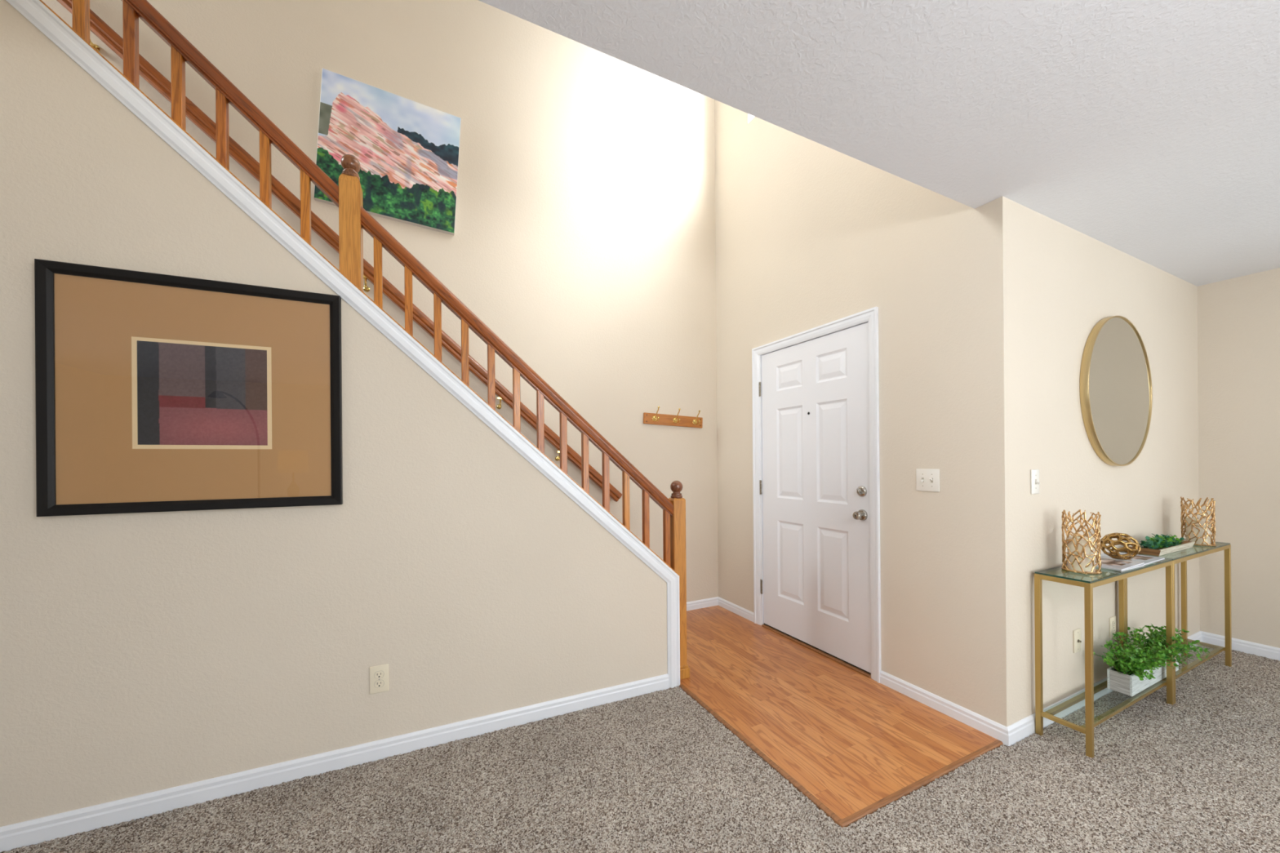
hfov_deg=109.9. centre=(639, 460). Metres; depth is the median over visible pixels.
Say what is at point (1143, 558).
magazine
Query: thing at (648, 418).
coat hook rack
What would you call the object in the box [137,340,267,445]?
print
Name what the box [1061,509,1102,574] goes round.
candle holder
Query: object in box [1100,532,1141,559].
decorative orb
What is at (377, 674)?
receptacle
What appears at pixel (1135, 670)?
potted plant
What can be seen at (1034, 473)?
light switch
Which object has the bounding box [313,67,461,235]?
canvas painting
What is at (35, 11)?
trim
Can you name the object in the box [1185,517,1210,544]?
pillar candle
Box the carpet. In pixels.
[0,644,1279,852]
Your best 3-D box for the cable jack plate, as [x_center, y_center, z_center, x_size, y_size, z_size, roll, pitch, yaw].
[2.216,0.912,2.266,0.070,0.114,0.018,0,0,-26]
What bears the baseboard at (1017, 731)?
attached to the wall at (1238, 318)
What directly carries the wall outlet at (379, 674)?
attached to the wall at (141, 653)
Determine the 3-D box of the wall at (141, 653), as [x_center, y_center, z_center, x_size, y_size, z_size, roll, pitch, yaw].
[-1.873,-0.428,1.658,4.504,3.635,0.120,0,0,-24]
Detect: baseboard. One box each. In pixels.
[0,673,668,852]
[686,596,754,622]
[880,631,1279,746]
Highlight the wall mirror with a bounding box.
[1080,315,1152,466]
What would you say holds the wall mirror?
attached to the wall at (1042, 285)
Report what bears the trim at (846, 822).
attached to the floor
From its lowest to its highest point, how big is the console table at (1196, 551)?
0.746 m
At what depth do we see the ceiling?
1.42 m
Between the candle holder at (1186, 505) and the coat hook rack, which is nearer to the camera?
the candle holder at (1186, 505)
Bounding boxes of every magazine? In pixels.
[1095,556,1143,570]
[1095,564,1144,571]
[1100,551,1164,564]
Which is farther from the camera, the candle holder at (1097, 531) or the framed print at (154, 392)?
the candle holder at (1097, 531)
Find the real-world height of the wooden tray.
0.033 m
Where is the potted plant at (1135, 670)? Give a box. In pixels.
[1093,623,1209,696]
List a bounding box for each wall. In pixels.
[0,0,667,826]
[41,0,718,602]
[714,99,976,712]
[972,195,1199,726]
[1197,267,1279,648]
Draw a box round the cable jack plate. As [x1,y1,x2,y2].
[1073,628,1081,653]
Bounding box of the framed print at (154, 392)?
[34,258,342,516]
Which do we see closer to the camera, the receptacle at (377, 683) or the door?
the receptacle at (377, 683)
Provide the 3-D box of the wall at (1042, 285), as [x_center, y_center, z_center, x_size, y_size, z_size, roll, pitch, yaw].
[2.739,-0.063,2.603,2.565,2.832,0.120,0,0,-26]
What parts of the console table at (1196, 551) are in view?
leg, leg, frame, leg, glass, leg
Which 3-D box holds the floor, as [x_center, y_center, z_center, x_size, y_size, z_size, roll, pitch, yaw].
[0.665,1.262,2.718,1.077,0.014,2.119,0,0,-26]
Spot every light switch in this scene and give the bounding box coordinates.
[915,468,939,492]
[1030,469,1039,493]
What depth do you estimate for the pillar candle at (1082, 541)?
2.03 m
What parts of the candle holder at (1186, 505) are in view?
dish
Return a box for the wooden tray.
[1128,540,1195,555]
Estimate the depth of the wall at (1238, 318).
2.89 m
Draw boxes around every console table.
[1034,558,1173,758]
[1120,538,1231,703]
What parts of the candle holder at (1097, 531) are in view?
dish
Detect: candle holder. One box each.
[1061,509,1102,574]
[1180,496,1216,546]
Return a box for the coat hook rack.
[643,406,702,427]
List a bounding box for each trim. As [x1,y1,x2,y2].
[5,0,679,688]
[679,684,1003,827]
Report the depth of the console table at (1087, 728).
2.05 m
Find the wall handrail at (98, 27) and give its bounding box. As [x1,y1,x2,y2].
[56,0,622,502]
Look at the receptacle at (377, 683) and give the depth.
1.92 m
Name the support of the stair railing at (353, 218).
on the floor
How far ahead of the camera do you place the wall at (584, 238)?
3.25 m
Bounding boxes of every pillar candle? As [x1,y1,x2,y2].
[1066,535,1095,572]
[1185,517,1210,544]
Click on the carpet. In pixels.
(656, 771)
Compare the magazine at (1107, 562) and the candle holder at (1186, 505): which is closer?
the magazine at (1107, 562)
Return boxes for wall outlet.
[369,663,389,694]
[1109,616,1115,639]
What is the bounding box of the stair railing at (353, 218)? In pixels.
[39,0,689,679]
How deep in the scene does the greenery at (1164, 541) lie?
2.48 m
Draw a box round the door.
[751,306,881,683]
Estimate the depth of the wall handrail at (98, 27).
2.57 m
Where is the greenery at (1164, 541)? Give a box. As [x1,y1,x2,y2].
[1138,533,1184,549]
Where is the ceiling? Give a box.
[478,0,1279,286]
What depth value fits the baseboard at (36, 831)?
1.79 m
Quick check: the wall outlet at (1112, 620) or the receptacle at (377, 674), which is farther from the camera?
the wall outlet at (1112, 620)
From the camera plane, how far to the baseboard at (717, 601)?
3.78 m
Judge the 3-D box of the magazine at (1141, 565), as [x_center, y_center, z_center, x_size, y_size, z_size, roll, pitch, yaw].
[2.271,0.504,2.192,0.240,0.005,0.195,0,0,-25]
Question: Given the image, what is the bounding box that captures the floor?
[680,605,997,819]
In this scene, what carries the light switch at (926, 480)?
attached to the wall at (810, 234)
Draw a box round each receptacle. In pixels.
[373,671,384,679]
[373,680,384,688]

